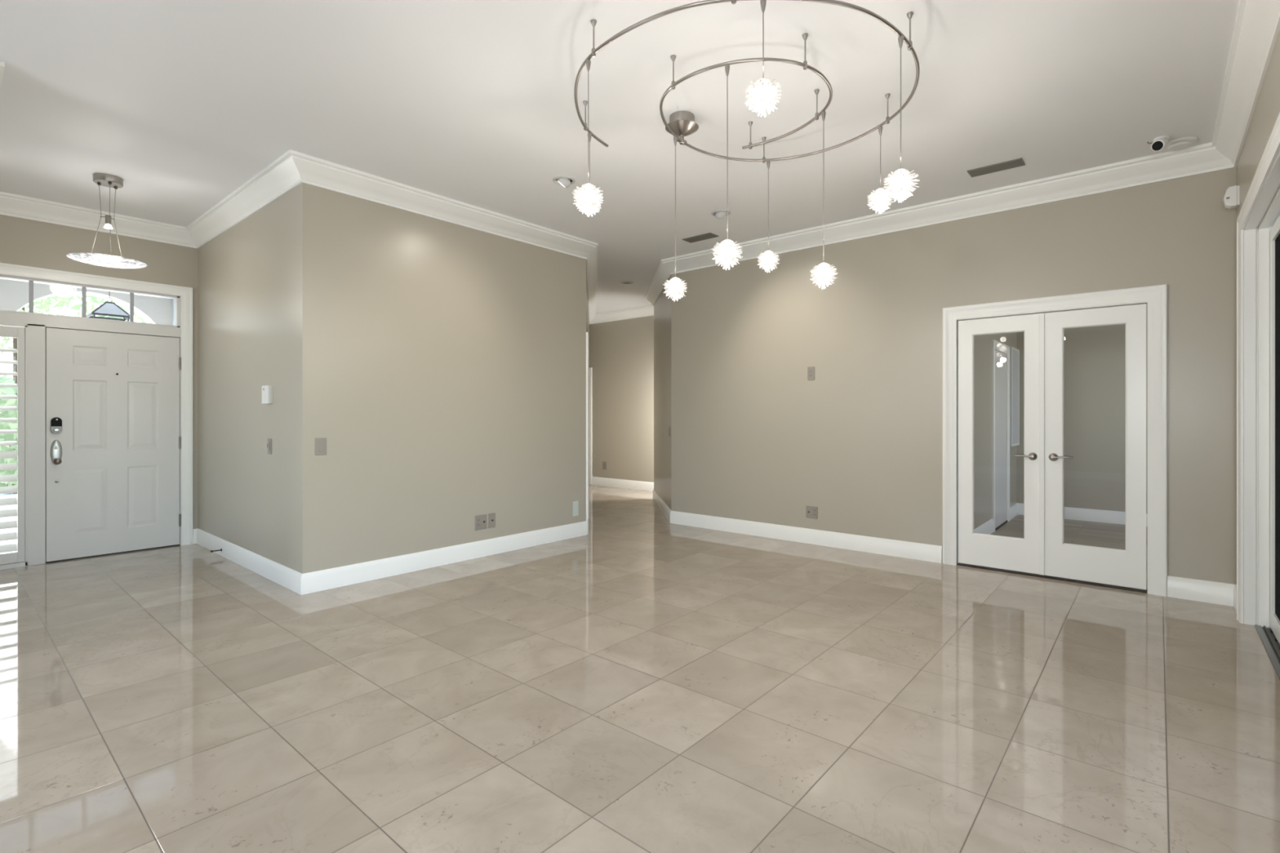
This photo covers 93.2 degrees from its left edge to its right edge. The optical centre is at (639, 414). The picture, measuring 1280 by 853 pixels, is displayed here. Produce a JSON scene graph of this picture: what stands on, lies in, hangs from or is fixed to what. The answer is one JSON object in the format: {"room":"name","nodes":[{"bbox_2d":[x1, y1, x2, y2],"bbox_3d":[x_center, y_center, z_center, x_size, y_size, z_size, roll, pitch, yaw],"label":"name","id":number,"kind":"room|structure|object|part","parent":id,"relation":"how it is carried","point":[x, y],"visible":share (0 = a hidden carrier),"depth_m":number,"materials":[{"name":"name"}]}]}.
{"room":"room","nodes":[
{"label":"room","id":0,"kind":"room"},
{"bbox_2d":[0,214,197,528],"bbox_3d":[-4.908,-0.261,5.386,0.150,3.045,1.814,0,0,41],"label":"wall","id":1,"kind":"structure","parent":0,"point":[23,242],"depth_m":5.39,"materials":[{"name":"beige paint"}]},
{"bbox_2d":[0,323,27,569],"bbox_3d":[-5.214,0.260,4.933,0.082,2.004,0.302,0,0,41],"label":"plantation shutter","id":2,"kind":"object","parent":1,"relation":"attached to","point":[19,558],"visible":1,"depth_m":5.00,"materials":[{"name":"white paint"}]},
{"bbox_2d":[0,277,133,321],"bbox_3d":[-4.927,-0.988,5.349,0.026,0.268,1.328,0,0,41],"label":"window","id":3,"kind":"structure","parent":1,"relation":"in","point":[30,283],"depth_m":5.35,"materials":[{"name":"paint"}]},
{"bbox_2d":[0,262,193,565],"bbox_3d":[-4.906,0.014,5.348,0.144,2.495,1.543,0,0,41],"label":"door frame","id":4,"kind":"structure","parent":1,"relation":"attached to","point":[37,323],"depth_m":5.27,"materials":[{"name":"white paint"}]},
{"bbox_2d":[45,328,181,563],"bbox_3d":[-4.733,0.264,5.480,0.154,1.997,0.935,0,0,41],"label":"door","id":5,"kind":"structure","parent":1,"relation":"in","point":[113,440],"depth_m":5.43,"materials":[{"name":"white paint"}]},
{"bbox_3d":[-4.989,0.324,5.170,0.016,0.217,0.076,0,0,41],"label":"knob plate","id":6,"kind":"part","parent":5,"relation":"part of","materials":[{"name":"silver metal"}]},
{"bbox_3d":[-4.960,0.400,5.147,0.066,0.054,0.054,0,0,41],"label":"knob","id":7,"kind":"part","parent":5,"relation":"part of","materials":[{"name":"silver metal"}]},
{"bbox_2d":[172,298,173,325],"bbox_3d":[-4.964,-0.088,6.891,1.893,2.800,0.200,0,0,41],"label":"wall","id":8,"kind":"structure","parent":0,"point":[172,299],"depth_m":7.41,"materials":[{"name":"white paint"}]},
{"bbox_2d":[197,182,302,573],"bbox_3d":[-3.315,-0.261,5.136,2.594,3.045,0.120,0,0,41],"label":"wall","id":9,"kind":"structure","parent":0,"point":[250,275],"depth_m":4.90,"materials":[{"name":"beige paint"}]},
{"bbox_2d":[262,385,272,404],"bbox_3d":[-2.869,-0.151,4.651,0.134,0.140,0.036,0,0,41],"label":"alarm keypad","id":10,"kind":"object","parent":9,"relation":"attached to","point":[267,390],"visible":1,"depth_m":4.62,"materials":[{"name":"white plastic"}]},
{"bbox_3d":[-2.860,-0.151,4.661,0.126,0.134,0.008,0,0,41],"label":"plate","id":11,"kind":"part","parent":10,"relation":"part of","materials":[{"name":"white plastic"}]},
{"bbox_2d":[266,438,271,454],"bbox_3d":[-2.852,0.246,4.652,0.077,0.122,0.012,0,0,41],"label":"light switch","id":12,"kind":"object","parent":9,"relation":"attached to","point":[269,440],"visible":1,"depth_m":4.64,"materials":[{"name":"beige plastic"}]},
{"bbox_2d":[193,520,586,595],"bbox_3d":[-2.461,1.190,6.120,2.610,0.144,2.820,0,0,41],"label":"baseboard","id":13,"kind":"structure","parent":9,"relation":"attached to","point":[297,582],"depth_m":4.94,"materials":[{"name":"white paint"}]},
{"bbox_2d":[302,182,586,573],"bbox_3d":[-1.514,-0.261,5.336,0.120,3.045,2.769,0,0,41],"label":"wall","id":14,"kind":"structure","parent":0,"point":[444,363],"depth_m":4.99,"materials":[{"name":"beige paint"}]},
{"bbox_2d":[315,437,326,455],"bbox_3d":[-2.287,0.231,4.336,0.010,0.123,0.078,0,0,41],"label":"light switch","id":15,"kind":"object","parent":14,"relation":"attached to","point":[320,443],"visible":1,"depth_m":4.33,"materials":[{"name":"beige plastic"}]},
{"bbox_2d":[475,514,487,530],"bbox_3d":[-1.407,0.955,5.359,0.014,0.130,0.125,0,0,41],"label":"wall outlet","id":16,"kind":"object","parent":14,"relation":"attached to","point":[481,521],"visible":1,"depth_m":5.36,"materials":[{"name":"beige plastic"}]},
{"bbox_2d":[488,512,495,528],"bbox_3d":[-1.331,0.954,5.447,0.014,0.130,0.074,0,0,41],"label":"outlet","id":17,"kind":"object","parent":14,"relation":"attached to","point":[491,517],"visible":1,"depth_m":5.45,"materials":[{"name":"beige plastic"}]},
{"bbox_2d":[573,501,578,516],"bbox_3d":[-0.660,0.970,6.231,0.012,0.152,0.076,0,0,41],"label":"wall plate","id":18,"kind":"object","parent":14,"relation":"attached to","point":[575,504],"visible":1,"depth_m":6.22,"materials":[{"name":"plastic"}]},
{"bbox_2d":[0,0,1279,324],"bbox_3d":[-1.451,-1.704,4.010,8.202,0.157,11.200,0,0,41],"label":"crown molding","id":19,"kind":"structure","parent":14,"relation":"attached to","point":[1256,29],"depth_m":4.83,"materials":[{"name":"white paint"}]},
{"bbox_2d":[586,271,589,343],"bbox_3d":[-0.808,-0.261,8.695,0.120,3.045,4.716,0,0,-4],"label":"wall","id":20,"kind":"structure","parent":0,"point":[587,304],"depth_m":7.77,"materials":[{"name":"beige paint"}]},
{"bbox_2d":[586,332,589,534],"bbox_3d":[-0.595,0.198,6.868,0.024,2.128,1.016,0,0,-4],"label":"door frame","id":21,"kind":"structure","parent":20,"relation":"attached to","point":[587,333],"depth_m":6.36,"materials":[{"name":"white paint"}]},
{"bbox_2d":[589,367,591,484],"bbox_3d":[-0.907,0.209,10.908,0.108,2.106,0.020,0,0,41],"label":"door frame","id":22,"kind":"structure","parent":20,"relation":"attached to","point":[590,368],"depth_m":10.88,"materials":[{"name":"white paint"}]},
{"bbox_2d":[0,0,1239,313],"bbox_3d":[-1.173,-1.843,4.431,9.050,0.120,13.000,0,0,41],"label":"ceiling","id":23,"kind":"structure","parent":0,"point":[184,102],"depth_m":3.41,"materials":[{"name":"paint"}]},
{"bbox_2d":[66,173,146,268],"bbox_3d":[-4.002,-1.453,4.551,0.456,0.660,0.456,0,0,41],"label":"pendant","id":24,"kind":"object","parent":23,"relation":"hanging from","point":[108,180],"visible":1,"depth_m":4.51,"materials":[{"name":"white glass"}]},
{"bbox_3d":[-4.002,-1.140,4.551,0.456,0.034,0.456,0,0,41],"label":"glass dish","id":25,"kind":"part","parent":24,"relation":"part of","materials":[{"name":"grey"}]},
{"bbox_2d":[103,214,112,229],"bbox_3d":[-4.002,-1.448,4.551,0.052,0.094,0.052,0,0,41],"label":"socket","id":26,"kind":"object","parent":24,"relation":"attached to","point":[108,218],"depth_m":4.54,"materials":[{"name":"silver metal"}]},
{"bbox_2d":[552,175,575,187],"bbox_3d":[-0.578,-1.777,4.603,0.170,0.098,0.170,0,0,41],"label":"recessed light","id":27,"kind":"object","parent":23,"relation":"in","point":[563,180],"visible":0.94,"depth_m":4.57,"materials":[{"name":"white metal"}]},
{"bbox_2d":[621,280,633,284],"bbox_3d":[-0.173,-1.778,8.171,0.170,0.010,0.170,0,0,41],"label":"recessed light","id":28,"kind":"object","parent":23,"relation":"in","point":[624,282],"visible":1,"depth_m":8.15,"materials":[{"name":"metal"}]},
{"bbox_2d":[682,232,719,243],"bbox_3d":[0.608,-1.779,6.098,0.345,0.008,0.150,0,0,41],"label":"ceiling vent","id":29,"kind":"object","parent":23,"relation":"in","point":[707,236],"visible":1,"depth_m":6.09,"materials":[{"name":"metal"}]},
{"bbox_2d":[711,209,730,219],"bbox_3d":[0.717,-1.777,5.353,0.170,0.097,0.170,0,0,41],"label":"recessed light","id":30,"kind":"object","parent":23,"relation":"in","point":[718,214],"visible":0.86,"depth_m":5.31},
{"bbox_2d":[572,0,919,301],"bbox_3d":[0.561,-1.224,3.113,1.867,1.117,1.556,0,0,-13],"label":"track light","id":31,"kind":"object","parent":23,"relation":"hanging from","point":[682,124],"depth_m":2.82,"materials":[{"name":"silver metal"}]},
{"bbox_3d":[-0.238,-1.275,2.784,0.146,0.708,0.145,0,0,-19],"label":"spiky glass pendant","id":32,"kind":"part","parent":31,"relation":"part of","materials":[{"name":"white glass"}]},
{"bbox_3d":[-0.236,-0.980,2.784,0.152,0.119,0.151,0,0,41],"label":"lamp shade","id":33,"kind":"part","parent":31,"relation":"part of","materials":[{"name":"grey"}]},
{"bbox_3d":[-0.238,-1.006,2.785,0.072,0.072,0.072,0,0,41],"label":"bulb","id":34,"kind":"part","parent":31,"relation":"part of","materials":[{"name":"white glass"}]},
{"bbox_3d":[-0.293,-1.389,3.507,0.146,0.480,0.145,0,0,-19],"label":"spiky glass pendant","id":35,"kind":"part","parent":31,"relation":"part of","materials":[{"name":"white glass"}]},
{"bbox_3d":[-0.292,-1.208,3.507,0.152,0.119,0.151,0,0,41],"label":"lamp shade","id":36,"kind":"part","parent":31,"relation":"part of","materials":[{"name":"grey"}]},
{"bbox_3d":[0.208,-1.148,3.556,0.146,0.964,0.145,0,0,-19],"label":"spiky glass pendant","id":37,"kind":"part","parent":31,"relation":"part of","materials":[{"name":"white glass"}]},
{"bbox_3d":[0.209,-0.725,3.556,0.152,0.119,0.151,0,0,41],"label":"lamp shade","id":38,"kind":"part","parent":31,"relation":"part of","materials":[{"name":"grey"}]},
{"bbox_3d":[0.208,-0.751,3.556,0.072,0.072,0.072,0,0,41],"label":"bulb","id":39,"kind":"part","parent":31,"relation":"part of","materials":[{"name":"white glass"}]},
{"bbox_3d":[0.408,-1.153,2.824,0.146,0.954,0.145,0,0,-19],"label":"spiky glass pendant","id":40,"kind":"part","parent":31,"relation":"part of","materials":[{"name":"white glass"}]},
{"bbox_3d":[0.409,-0.735,2.824,0.152,0.119,0.151,0,0,41],"label":"lamp shade","id":41,"kind":"part","parent":31,"relation":"part of","materials":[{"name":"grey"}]},
{"bbox_3d":[0.408,-0.761,2.824,0.072,0.072,0.072,0,0,41],"label":"bulb","id":42,"kind":"part","parent":31,"relation":"part of","materials":[{"name":"white glass"}]},
{"bbox_3d":[0.484,-1.403,2.378,0.146,0.454,0.146,0,0,-19],"label":"spiky glass pendant","id":43,"kind":"part","parent":31,"relation":"part of","materials":[{"name":"white glass"}]},
{"bbox_3d":[0.486,-1.235,2.377,0.152,0.119,0.151,0,0,41],"label":"lamp shade","id":44,"kind":"part","parent":31,"relation":"part of","materials":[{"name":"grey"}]},
{"bbox_3d":[0.485,-1.261,2.378,0.072,0.072,0.072,0,0,41],"label":"bulb","id":45,"kind":"part","parent":31,"relation":"part of","materials":[{"name":"white glass"}]},
{"bbox_3d":[0.827,-1.272,3.894,0.146,0.714,0.145,0,0,-19],"label":"spiky glass pendant","id":46,"kind":"part","parent":31,"relation":"part of","materials":[{"name":"white glass"}]},
{"bbox_3d":[0.828,-0.974,3.894,0.152,0.119,0.151,0,0,41],"label":"lamp shade","id":47,"kind":"part","parent":31,"relation":"part of","materials":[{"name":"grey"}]},
{"bbox_3d":[0.827,-1.000,3.895,0.072,0.072,0.072,0,0,41],"label":"bulb","id":48,"kind":"part","parent":31,"relation":"part of","materials":[{"name":"white glass"}]},
{"bbox_3d":[0.989,-0.762,3.259,0.072,0.072,0.072,0,0,41],"label":"bulb","id":49,"kind":"part","parent":31,"relation":"part of","materials":[{"name":"white glass"}]},
{"bbox_3d":[0.989,-1.153,3.258,0.146,0.952,0.145,0,0,-19],"label":"spiky glass pendant","id":50,"kind":"part","parent":31,"relation":"part of","materials":[{"name":"white glass"}]},
{"bbox_3d":[0.990,-0.736,3.258,0.152,0.119,0.151,0,0,41],"label":"lamp shade","id":51,"kind":"part","parent":31,"relation":"part of","materials":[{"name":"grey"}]},
{"bbox_3d":[1.363,-1.226,3.429,0.072,0.072,0.072,0,0,41],"label":"bulb","id":52,"kind":"part","parent":31,"relation":"part of","materials":[{"name":"white glass"}]},
{"bbox_3d":[1.363,-1.385,3.428,0.146,0.488,0.145,0,0,-19],"label":"spiky glass pendant","id":53,"kind":"part","parent":31,"relation":"part of","materials":[{"name":"white glass"}]},
{"bbox_3d":[1.365,-1.200,3.428,0.152,0.119,0.151,0,0,41],"label":"lamp shade","id":54,"kind":"part","parent":31,"relation":"part of","materials":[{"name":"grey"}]},
{"bbox_3d":[1.126,-1.003,2.611,0.072,0.072,0.072,0,0,41],"label":"bulb","id":55,"kind":"part","parent":31,"relation":"part of","materials":[{"name":"white glass"}]},
{"bbox_3d":[1.126,-1.274,2.610,0.146,0.712,0.145,0,0,-19],"label":"spiky glass pendant","id":56,"kind":"part","parent":31,"relation":"part of","materials":[{"name":"white glass"}]},
{"bbox_3d":[1.127,-0.977,2.610,0.152,0.119,0.151,0,0,41],"label":"lamp shade","id":57,"kind":"part","parent":31,"relation":"part of","materials":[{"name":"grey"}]},
{"bbox_2d":[966,157,1025,177],"bbox_3d":[2.569,-1.779,4.368,0.342,0.008,0.147,0,0,41],"label":"ceiling vent","id":58,"kind":"object","parent":23,"relation":"in","point":[1017,162],"visible":1,"depth_m":4.36,"materials":[{"name":"metal"}]},
{"bbox_2d":[1146,135,1170,151],"bbox_3d":[3.353,-1.737,3.896,0.109,0.094,0.116,0,0,20],"label":"security camera","id":59,"kind":"object","parent":23,"relation":"attached to","point":[1158,144],"visible":1,"depth_m":3.87,"materials":[{"name":"white plastic"}]},
{"bbox_2d":[1162,136,1198,151],"bbox_3d":[3.546,-1.766,3.974,0.184,0.033,0.184,0,0,41],"label":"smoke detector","id":60,"kind":"object","parent":23,"relation":"attached to","point":[1184,143],"visible":0.92,"depth_m":3.94,"materials":[{"name":"white plastic"}]},
{"bbox_2d":[589,315,653,482],"bbox_3d":[0.163,-0.261,10.083,3.347,3.045,0.120,0,0,41],"label":"wall","id":61,"kind":"structure","parent":0,"point":[621,352],"depth_m":10.38,"materials":[{"name":"beige paint"}]},
{"bbox_2d":[602,461,606,469],"bbox_3d":[-0.625,0.902,10.674,0.095,0.140,0.009,0,0,41],"label":"wall outlet","id":62,"kind":"object","parent":61,"relation":"attached to","point":[604,464],"visible":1,"depth_m":10.67,"materials":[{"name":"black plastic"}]},
{"bbox_2d":[0,484,1279,852],"bbox_3d":[-0.623,1.312,3.959,10.300,0.100,13.000,0,0,41],"label":"floor","id":63,"kind":"structure","parent":0,"point":[642,682],"depth_m":2.61,"materials":[{"name":"tile"}]},
{"bbox_2d":[956,562,1146,593],"bbox_3d":[3.152,1.258,4.704,1.228,0.008,0.100,0,0,41],"label":"threshold","id":64,"kind":"object","parent":63,"relation":"on","point":[958,563],"visible":0.64,"depth_m":4.63,"materials":[{"name":"brown metal"}]},
{"bbox_2d":[1254,624,1279,680],"bbox_3d":[1.222,1.258,0.629,0.164,0.016,7.705,0,0,41],"label":"door track","id":65,"kind":"object","parent":63,"relation":"on","point":[1267,636],"visible":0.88,"depth_m":3.29,"materials":[{"name":"grey metal"}]},
{"bbox_2d":[653,275,671,509],"bbox_3d":[0.346,-0.261,8.054,0.120,3.045,2.046,0,0,-4],"label":"wall","id":66,"kind":"structure","parent":0,"point":[662,307],"depth_m":7.93,"materials":[{"name":"beige paint"}]},
{"bbox_2d":[671,167,1236,584],"bbox_3d":[2.258,-0.261,5.484,4.888,3.045,0.120,0,0,41],"label":"wall","id":67,"kind":"structure","parent":0,"point":[860,442],"depth_m":5.36,"materials":[{"name":"beige paint"}]},
{"bbox_2d":[591,476,942,563],"bbox_3d":[0.791,1.190,7.985,1.473,0.144,6.562,0,0,-19],"label":"baseboard","id":68,"kind":"structure","parent":67,"relation":"attached to","point":[913,550],"depth_m":6.03,"materials":[{"name":"white paint"}]},
{"bbox_2d":[807,366,814,380],"bbox_3d":[1.670,-0.401,5.903,0.075,0.131,0.009,0,0,41],"label":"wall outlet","id":69,"kind":"object","parent":67,"relation":"attached to","point":[811,370],"visible":1,"depth_m":5.90,"materials":[{"name":"beige plastic"}]},
{"bbox_2d":[805,505,817,519],"bbox_3d":[1.674,0.954,5.897,0.120,0.117,0.014,0,0,41],"label":"wall outlet","id":70,"kind":"object","parent":67,"relation":"attached to","point":[811,512],"visible":1,"depth_m":5.90,"materials":[{"name":"beige plastic"}]},
{"bbox_2d":[958,313,1039,573],"bbox_3d":[2.898,0.229,4.887,0.582,2.022,0.140,0,0,41],"label":"door","id":71,"kind":"structure","parent":67,"relation":"in","point":[1006,553],"depth_m":4.86,"materials":[{"name":"white paint"}]},
{"bbox_3d":[2.994,0.326,4.726,0.120,0.020,0.022,0,0,41],"label":"lever","id":72,"kind":"part","parent":71,"relation":"part of","materials":[{"name":"silver metal"}]},
{"bbox_2d":[942,284,1167,596],"bbox_3d":[3.148,0.180,4.703,1.435,2.164,0.142,0,0,41],"label":"door frame","id":73,"kind":"structure","parent":67,"relation":"attached to","point":[1155,296],"depth_m":4.33,"materials":[{"name":"white paint"}]},
{"bbox_2d":[1039,303,1146,589],"bbox_3d":[3.350,0.229,4.499,0.638,2.022,0.140,0,0,41],"label":"door","id":74,"kind":"structure","parent":67,"relation":"in","point":[1058,558],"depth_m":4.52,"materials":[{"name":"white paint"}]},
{"bbox_3d":[3.185,0.326,4.563,0.120,0.020,0.022,0,0,41],"label":"lever","id":75,"kind":"part","parent":74,"relation":"part of","materials":[{"name":"silver metal"}]},
{"bbox_2d":[1167,575,1236,614],"bbox_3d":[3.683,1.190,3.961,0.342,0.144,0.338,0,0,41],"label":"baseboard","id":76,"kind":"structure","parent":67,"relation":"attached to","point":[1200,590],"depth_m":4.07,"materials":[{"name":"white paint"}]},
{"bbox_2d":[973,332,1017,529],"bbox_3d":[3.711,-0.261,6.509,0.120,3.045,3.327,0,0,41],"label":"wall","id":77,"kind":"structure","parent":0,"point":[982,344],"depth_m":6.21,"materials":[{"name":"beige paint"}]},
{"bbox_2d":[973,518,993,534],"bbox_3d":[3.235,1.190,5.850,0.016,0.144,1.707,0,0,41],"label":"baseboard","id":78,"kind":"structure","parent":77,"relation":"attached to","point":[987,527],"depth_m":6.23,"materials":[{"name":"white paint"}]},
{"bbox_2d":[991,339,1009,532],"bbox_3d":[4.083,0.228,6.833,0.024,2.068,0.886,0,0,41],"label":"door frame","id":79,"kind":"structure","parent":77,"relation":"attached to","point":[996,345],"depth_m":6.70,"materials":[{"name":"white paint"}]},
{"bbox_2d":[995,350,1007,530],"bbox_3d":[4.077,0.280,6.838,0.021,1.965,0.810,0,0,41],"label":"door","id":80,"kind":"structure","parent":77,"relation":"in","point":[1000,357],"depth_m":6.81,"materials":[{"name":"white paint"}]},
{"bbox_2d":[1009,346,1019,446],"bbox_3d":[4.586,-0.213,7.410,0.034,1.190,0.500,0,0,41],"label":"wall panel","id":81,"kind":"object","parent":77,"relation":"attached to","point":[1014,353],"visible":0.88,"depth_m":7.35,"materials":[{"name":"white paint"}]},
{"bbox_2d":[1017,305,1146,513],"bbox_3d":[6.113,-0.261,6.561,3.460,3.045,0.120,0,0,41],"label":"wall","id":82,"kind":"structure","parent":0,"point":[1095,357],"depth_m":7.13,"materials":[{"name":"beige paint"}]},
{"bbox_2d":[1009,502,1146,526],"bbox_3d":[5.834,1.190,6.320,3.350,0.144,0.610,0,0,41],"label":"baseboard","id":83,"kind":"structure","parent":82,"relation":"attached to","point":[1073,513],"depth_m":7.15,"materials":[{"name":"white paint"}]},
{"bbox_2d":[1236,30,1279,218],"bbox_3d":[1.007,-0.261,0.423,0.200,3.045,9.193,0,0,41],"label":"wall","id":84,"kind":"structure","parent":0,"point":[1267,109],"depth_m":3.00,"materials":[{"name":"beige paint"}]},
{"bbox_2d":[1222,185,1239,208],"bbox_3d":[3.789,-1.390,3.877,0.072,0.128,0.076,0,0,41],"label":"sensor","id":85,"kind":"object","parent":84,"relation":"attached to","point":[1231,198],"visible":1,"depth_m":3.85,"materials":[{"name":"white plastic"}]},
{"bbox_3d":[3.813,-1.388,3.857,0.010,0.120,0.070,0,0,41],"label":"mounting plate","id":86,"kind":"part","parent":85,"relation":"part of","materials":[{"name":"white plastic"}]},
{"bbox_2d":[1236,112,1279,628],"bbox_3d":[1.195,0.029,0.653,0.235,2.466,7.907,0,0,41],"label":"door frame","id":87,"kind":"structure","parent":84,"relation":"attached to","point":[1265,212],"depth_m":3.61,"materials":[{"name":"white paint"}]},
{"bbox_2d":[1270,215,1279,644],"bbox_3d":[3.118,0.084,2.843,0.036,2.331,1.875,0,0,41],"label":"door","id":88,"kind":"structure","parent":84,"relation":"in","point":[1275,230],"depth_m":3.49,"materials":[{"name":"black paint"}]},
{"bbox_3d":[3.118,0.071,2.843,0.008,2.166,1.735,0,0,41],"label":"pane","id":89,"kind":"part","parent":88,"relation":"part of","materials":[{"name":"clear glass"}]},
{"label":"outside","id":90,"kind":"structure","parent":0,"visible":0},
{"bbox_3d":[-5.701,-1.538,6.338,2.293,0.100,6.200,0,0,41],"label":"ceiling","id":91,"kind":"structure","parent":90,"visible":0},
{"bbox_2d":[86,297,129,321],"bbox_3d":[-5.530,-1.056,6.302,0.316,0.865,0.316,0,0,41],"label":"lantern","id":92,"kind":"object","parent":91,"relation":"hanging from","point":[107,308],"visible":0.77,"depth_m":6.25,"materials":[{"name":"metal"}]},
{"bbox_3d":[-5.530,-1.091,6.302,0.300,0.134,0.300,0,0,41],"label":"roof glass","id":93,"kind":"part","parent":92,"relation":"part of","materials":[{"name":"clear glass"}]},
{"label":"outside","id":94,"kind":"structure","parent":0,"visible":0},
{"bbox_2d":[0,482,17,553],"bbox_3d":[-11.664,1.387,11.977,18.698,0.150,21.000,0,0,41],"label":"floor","id":95,"kind":"structure","parent":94,"point":[2,495],"depth_m":7.55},
{"bbox_2d":[0,375,17,494],"bbox_3d":[-9.439,0.315,8.340,2.356,2.010,2.303,0,0,41],"label":"bush","id":96,"kind":"object","parent":95,"relation":"on","point":[3,390],"visible":0.2,"depth_m":8.38,"materials":[{"name":"green plant"}]},
{"bbox_2d":[0,293,146,493],"bbox_3d":[-10.424,-1.481,10.149,4.086,5.593,4.009,0,0,41],"label":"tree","id":97,"kind":"object","parent":95,"relation":"on","point":[62,300],"visible":0.05,"depth_m":10.20,"materials":[{"name":"green plant"}]},
{"bbox_2d":[0,279,172,325],"bbox_3d":[-6.363,-0.088,6.905,0.250,2.800,6.200,0,0,41],"label":"wall","id":98,"kind":"structure","parent":95,"relation":"on","point":[14,295],"depth_m":6.86,"materials":[{"name":"paint"}]}
]}

